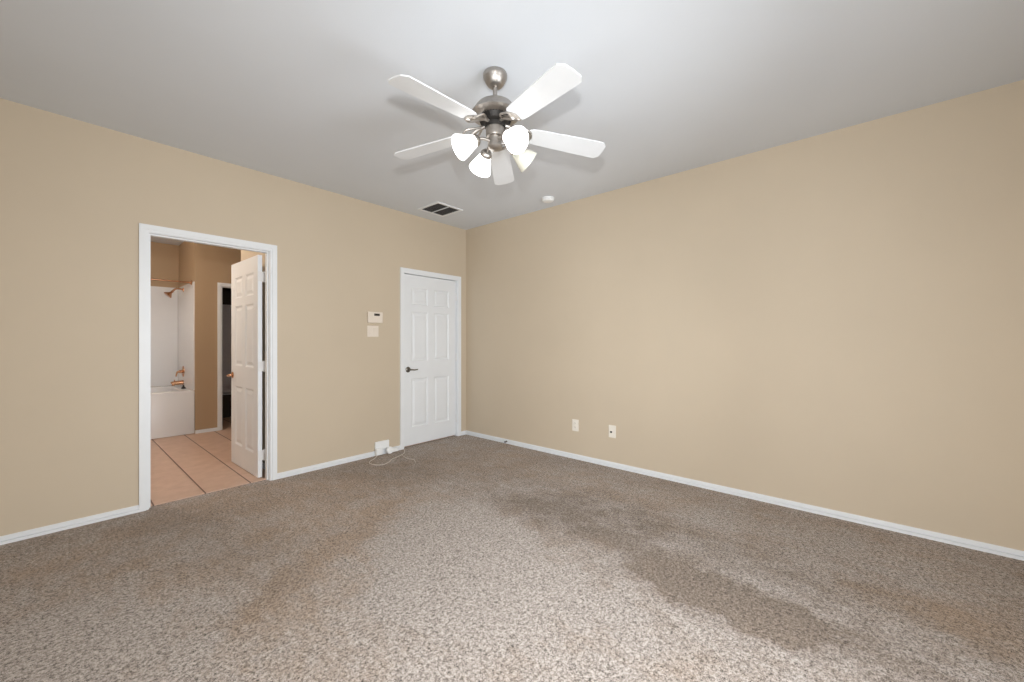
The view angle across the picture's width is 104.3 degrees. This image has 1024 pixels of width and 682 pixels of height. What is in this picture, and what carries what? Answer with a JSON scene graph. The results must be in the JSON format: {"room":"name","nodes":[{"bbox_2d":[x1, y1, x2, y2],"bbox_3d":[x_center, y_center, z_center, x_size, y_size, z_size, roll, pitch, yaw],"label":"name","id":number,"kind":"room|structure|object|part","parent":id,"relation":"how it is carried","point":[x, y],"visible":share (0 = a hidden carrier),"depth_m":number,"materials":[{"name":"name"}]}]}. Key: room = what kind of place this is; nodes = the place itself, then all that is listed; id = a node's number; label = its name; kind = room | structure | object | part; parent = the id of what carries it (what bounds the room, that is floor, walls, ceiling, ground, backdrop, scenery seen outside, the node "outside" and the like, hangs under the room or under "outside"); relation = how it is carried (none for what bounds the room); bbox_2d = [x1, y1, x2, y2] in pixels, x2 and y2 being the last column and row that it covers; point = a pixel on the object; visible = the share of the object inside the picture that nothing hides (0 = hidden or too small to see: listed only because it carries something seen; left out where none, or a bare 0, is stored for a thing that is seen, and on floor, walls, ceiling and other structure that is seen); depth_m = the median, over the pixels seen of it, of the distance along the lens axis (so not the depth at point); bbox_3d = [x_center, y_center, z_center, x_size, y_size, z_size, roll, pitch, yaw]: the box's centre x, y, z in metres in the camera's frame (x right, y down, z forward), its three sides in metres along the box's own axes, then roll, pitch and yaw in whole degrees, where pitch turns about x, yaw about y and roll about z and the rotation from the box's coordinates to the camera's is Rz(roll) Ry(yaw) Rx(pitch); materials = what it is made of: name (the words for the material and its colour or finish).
{"room":"empty bedroom","nodes":[
{"label":"empty bedroom","id":0,"kind":"room"},
{"bbox_2d":[151,242,178,386],"bbox_3d":[-5.219,-0.122,5.961,0.100,2.752,3.050,0,0,41],"label":"wall","id":1,"kind":"structure","parent":0,"point":[164,257],"depth_m":5.93,"materials":[{"name":"brown paint"}]},
{"bbox_2d":[151,282,194,389],"bbox_3d":[-5.197,-0.069,5.111,1.046,1.469,1.591,0,0,41],"label":"tub surround","id":2,"kind":"object","parent":1,"relation":"attached to","point":[172,319],"visible":0.2,"depth_m":5.87,"materials":[{"name":"white plastic"}]},
{"bbox_3d":[-5.588,-0.069,5.450,0.011,1.469,1.567,0,0,41],"label":"panel","id":3,"kind":"part","parent":2,"relation":"part of","materials":[{"name":"white plastic"}]},
{"bbox_2d":[151,278,191,284],"bbox_3d":[-4.882,-0.796,4.843,0.068,0.068,1.574,0,0,41],"label":"shower rod","id":4,"kind":"object","parent":2,"relation":"attached to","point":[189,282],"visible":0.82,"depth_m":5.28,"materials":[{"name":"orange metal"}]},
{"bbox_2d":[164,287,183,297],"bbox_3d":[-4.841,-0.694,5.696,0.109,0.166,0.217,0,0,41],"label":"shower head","id":5,"kind":"object","parent":2,"relation":"attached to","point":[169,294],"visible":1,"depth_m":5.67,"materials":[{"name":"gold metal"}]},
{"bbox_2d":[171,380,183,385],"bbox_3d":[-4.824,0.600,5.729,0.067,0.087,0.144,0,0,41],"label":"tub spout","id":6,"kind":"object","parent":2,"relation":"attached to","point":[174,382],"visible":1,"depth_m":5.72,"materials":[{"name":"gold metal"}]},
{"bbox_2d":[175,366,183,376],"bbox_3d":[-4.807,0.442,5.750,0.160,0.160,0.091,0,0,41],"label":"tub faucet","id":7,"kind":"object","parent":2,"relation":"attached to","point":[182,370],"visible":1,"depth_m":5.74,"materials":[{"name":"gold metal"}]},
{"bbox_3d":[-4.794,0.442,5.765,0.160,0.160,0.052,0,0,41],"label":"wall plate","id":8,"kind":"part","parent":7,"relation":"part of","materials":[{"name":"orange metal"}]},
{"bbox_3d":[-4.679,-0.069,5.707,1.046,1.469,0.011,0,0,41],"label":"panel","id":9,"kind":"part","parent":2,"relation":"part of","materials":[{"name":"white plastic"}]},
{"bbox_2d":[151,237,183,244],"bbox_3d":[-3.790,-1.474,4.719,3.707,0.043,2.870,0,0,41],"label":"ceiling","id":10,"kind":"structure","parent":0,"point":[153,239],"depth_m":5.81,"materials":[{"name":"paint"}]},
{"bbox_2d":[179,241,240,429],"bbox_3d":[-4.258,-0.122,6.183,1.060,2.752,1.255,0,0,41],"label":"wall","id":11,"kind":"structure","parent":0,"point":[206,266],"depth_m":5.46,"materials":[{"name":"brown paint"}]},
{"bbox_2d":[195,427,217,433],"bbox_3d":[-4.181,1.229,5.450,0.017,0.050,0.246,0,0,41],"label":"baseboard","id":12,"kind":"structure","parent":11,"relation":"attached to","point":[216,428],"depth_m":5.44,"materials":[{"name":"white paint"}]},
{"bbox_2d":[217,282,230,430],"bbox_3d":[-3.869,0.220,5.887,0.118,2.069,0.824,0,0,41],"label":"door frame","id":13,"kind":"structure","parent":11,"relation":"attached to","point":[220,286],"depth_m":5.55,"materials":[{"name":"white paint"}]},
{"bbox_2d":[222,288,230,417],"bbox_3d":[-4.263,-0.121,6.253,0.957,2.751,1.152,0,0,41],"label":"wall","id":14,"kind":"structure","parent":0,"point":[226,292],"depth_m":6.50,"materials":[{"name":"paint"}]},
{"bbox_2d":[0,98,465,535],"bbox_3d":[-2.059,-0.122,3.801,0.115,2.752,4.256,0,0,41],"label":"wall","id":15,"kind":"structure","parent":0,"point":[75,195],"depth_m":2.88,"materials":[{"name":"beige paint"}]},
{"bbox_2d":[139,223,276,511],"bbox_3d":[-2.479,0.195,3.305,0.133,2.119,0.919,0,0,41],"label":"door frame","id":16,"kind":"structure","parent":15,"relation":"attached to","point":[146,231],"depth_m":3.09,"materials":[{"name":"white paint"}]},
{"bbox_2d":[0,431,465,544],"bbox_3d":[-1.969,1.229,3.804,0.017,0.050,4.099,0,0,41],"label":"baseboard","id":17,"kind":"structure","parent":15,"relation":"attached to","point":[44,530],"depth_m":2.78,"materials":[{"name":"white paint"}]},
{"bbox_2d":[226,255,264,477],"bbox_3d":[-2.576,0.230,3.861,0.813,2.025,0.166,0,0,40],"label":"door","id":18,"kind":"structure","parent":15,"relation":"in","point":[247,276],"depth_m":3.81,"materials":[{"name":"white paint"}]},
{"bbox_2d":[367,326,378,336],"bbox_3d":[-1.512,-0.106,4.333,0.014,0.120,0.132,0,0,41],"label":"light switch","id":19,"kind":"object","parent":15,"relation":"attached to","point":[372,331],"visible":1,"depth_m":4.33,"materials":[{"name":"beige plastic"}]},
{"bbox_2d":[367,312,382,322],"bbox_3d":[-1.494,-0.257,4.342,0.028,0.118,0.174,0,0,41],"label":"thermostat","id":20,"kind":"object","parent":15,"relation":"attached to","point":[372,317],"visible":1,"depth_m":4.33,"materials":[{"name":"beige plastic"}]},
{"bbox_2d":[375,439,388,448],"bbox_3d":[-1.440,1.152,4.408,0.022,0.092,0.168,0,0,41],"label":"outlet","id":21,"kind":"object","parent":15,"relation":"attached to","point":[384,444],"visible":0.77,"depth_m":4.40,"materials":[{"name":"white plastic"}]},
{"bbox_2d":[404,274,456,446],"bbox_3d":[-0.994,0.225,4.952,0.100,2.026,0.814,0,0,41],"label":"door","id":22,"kind":"structure","parent":15,"relation":"in","point":[430,356],"depth_m":4.93,"materials":[{"name":"white paint"}]},
{"bbox_2d":[400,267,460,449],"bbox_3d":[-1.028,0.202,4.975,0.133,2.105,0.926,0,0,41],"label":"door frame","id":23,"kind":"structure","parent":15,"relation":"attached to","point":[403,271],"depth_m":4.95,"materials":[{"name":"white paint"}]},
{"bbox_2d":[241,250,264,462],"bbox_3d":[-2.575,-0.122,4.107,1.065,2.752,0.100,0,0,41],"label":"wall partition","id":24,"kind":"structure","parent":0,"point":[245,254],"depth_m":3.94,"materials":[{"name":"beige paint"}]},
{"bbox_2d":[0,417,1023,681],"bbox_3d":[-1.663,1.310,3.536,8.950,0.124,4.376,0,0,41],"label":"floor","id":25,"kind":"structure","parent":0,"point":[472,558],"depth_m":2.04,"materials":[{"name":"beige carpet"}]},
{"bbox_2d":[151,385,194,438],"bbox_3d":[-5.192,0.955,5.107,1.058,0.575,1.591,0,0,41],"label":"bathtub","id":26,"kind":"object","parent":25,"relation":"on","point":[172,407],"visible":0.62,"depth_m":5.20,"materials":[{"name":"white ceramic"}]},
{"bbox_2d":[222,304,230,394],"bbox_3d":[-4.470,0.339,6.404,0.370,1.806,1.060,0,0,41],"label":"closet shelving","id":27,"kind":"object","parent":25,"relation":"on","point":[226,309],"visible":0.08,"depth_m":6.20,"materials":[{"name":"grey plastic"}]},
{"bbox_2d":[375,448,381,455],"bbox_3d":[-1.453,1.208,4.343,0.042,0.072,0.072,0,0,41],"label":"power adapter","id":28,"kind":"object","parent":25,"relation":"on","point":[378,451],"visible":1,"depth_m":4.32,"materials":[{"name":"white plastic"}]},
{"bbox_2d":[386,446,397,453],"bbox_3d":[-1.341,1.213,4.448,0.044,0.081,0.140,0,0,41],"label":"hub","id":29,"kind":"object","parent":25,"relation":"on","point":[389,450],"visible":1,"depth_m":4.42,"materials":[{"name":"white plastic"}]},
{"bbox_2d":[369,449,414,464],"bbox_3d":[-1.302,1.247,4.234,0.436,0.012,0.532,0,0,-29],"label":"power cable","id":30,"kind":"object","parent":25,"relation":"on","point":[403,449],"visible":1,"depth_m":4.19,"materials":[{"name":"white plastic"}]},
{"bbox_2d":[0,0,1023,229],"bbox_3d":[-1.663,-1.558,3.536,8.950,0.120,4.376,0,0,41],"label":"ceiling","id":31,"kind":"structure","parent":0,"point":[300,91],"depth_m":2.20,"materials":[{"name":"paint"}]},
{"bbox_2d":[417,201,462,216],"bbox_3d":[-0.815,-1.494,4.527,0.364,0.008,0.364,0,0,41],"label":"ceiling vent","id":32,"kind":"object","parent":31,"relation":"in","point":[437,208],"visible":1,"depth_m":4.53,"materials":[{"name":"white metal"}]},
{"bbox_2d":[388,63,605,184],"bbox_3d":[-0.127,-1.239,2.191,1.276,0.517,1.217,0,0,40],"label":"ceiling fan","id":33,"kind":"object","parent":31,"relation":"hanging from","point":[494,113],"visible":1,"depth_m":2.16,"materials":[{"name":"white wood"}]},
{"bbox_3d":[-0.488,-1.157,2.388,0.469,0.060,0.143,0,0,21],"label":"blade","id":34,"kind":"part","parent":33,"relation":"part of","materials":[{"name":"white laminate"}]},
{"bbox_3d":[-0.366,-1.157,1.904,0.143,0.060,0.469,0,0,39],"label":"blade","id":35,"kind":"part","parent":33,"relation":"part of","materials":[{"name":"white laminate"}]},
{"bbox_3d":[-0.257,-1.051,2.140,0.147,0.141,0.134,0,0,4],"label":"lamp shade","id":36,"kind":"part","parent":33,"relation":"part of","materials":[{"name":"white glass"}]},
{"bbox_3d":[-0.190,-1.051,2.389,0.136,0.141,0.146,0,0,3],"label":"lamp shade","id":37,"kind":"part","parent":33,"relation":"part of","materials":[{"name":"white glass"}]},
{"bbox_3d":[-0.161,-1.109,2.197,0.093,0.035,0.017,0,0,-26],"label":"light arm","id":38,"kind":"part","parent":33,"relation":"part of","materials":[{"name":"silver metal"}]},
{"bbox_3d":[-0.068,-1.157,2.653,0.143,0.060,0.470,0,0,4],"label":"blade","id":39,"kind":"part","parent":33,"relation":"part of","materials":[{"name":"white laminate"}]},
{"bbox_3d":[-0.005,-1.070,2.098,0.083,0.069,0.053,0,0,38],"label":"bulb","id":40,"kind":"part","parent":33,"relation":"part of","materials":[{"name":"white glass"}]},
{"bbox_3d":[0.017,-1.051,2.080,0.141,0.141,0.145,0,0,3],"label":"lamp shade","id":41,"kind":"part","parent":33,"relation":"part of","materials":[{"name":"white glass"}]},
{"bbox_3d":[0.070,-1.051,2.315,0.147,0.141,0.133,0,0,3],"label":"lamp shade","id":42,"kind":"part","parent":33,"relation":"part of","materials":[{"name":"white glass"}]},
{"bbox_3d":[0.132,-1.157,1.870,0.143,0.060,0.469,0,0,-33],"label":"blade","id":43,"kind":"part","parent":33,"relation":"part of","materials":[{"name":"white laminate"}]},
{"bbox_3d":[0.317,-1.157,2.334,0.469,0.060,0.143,0,0,-15],"label":"blade","id":44,"kind":"part","parent":33,"relation":"part of","materials":[{"name":"white laminate"}]},
{"bbox_2d":[542,196,553,202],"bbox_3d":[0.378,-1.478,4.177,0.132,0.039,0.132,0,0,41],"label":"smoke detector","id":45,"kind":"object","parent":31,"relation":"attached to","point":[546,199],"visible":1,"depth_m":4.14,"materials":[{"name":"white plastic"}]},
{"bbox_2d":[466,80,1023,550],"bbox_3d":[-0.267,-0.122,5.142,8.950,2.752,0.120,0,0,41],"label":"wall","id":46,"kind":"structure","parent":0,"point":[834,320],"depth_m":2.98,"materials":[{"name":"beige paint"}]},
{"bbox_2d":[572,419,578,430],"bbox_3d":[0.674,0.897,4.239,0.076,0.124,0.010,0,0,41],"label":"wall outlet","id":47,"kind":"object","parent":46,"relation":"attached to","point":[575,423],"visible":1,"depth_m":4.24,"materials":[{"name":"beige plastic"}]},
{"bbox_2d":[609,425,615,437],"bbox_3d":[0.996,0.900,3.958,0.076,0.124,0.012,0,0,41],"label":"cable jack","id":48,"kind":"object","parent":46,"relation":"attached to","point":[612,429],"visible":1,"depth_m":3.96,"materials":[{"name":"beige plastic"}]},
{"bbox_2d":[466,430,1023,560],"bbox_3d":[1.175,1.229,3.798,4.770,0.050,0.017,0,0,41],"label":"baseboard","id":49,"kind":"structure","parent":46,"relation":"attached to","point":[949,539],"depth_m":2.96,"materials":[{"name":"white paint"}]}
]}

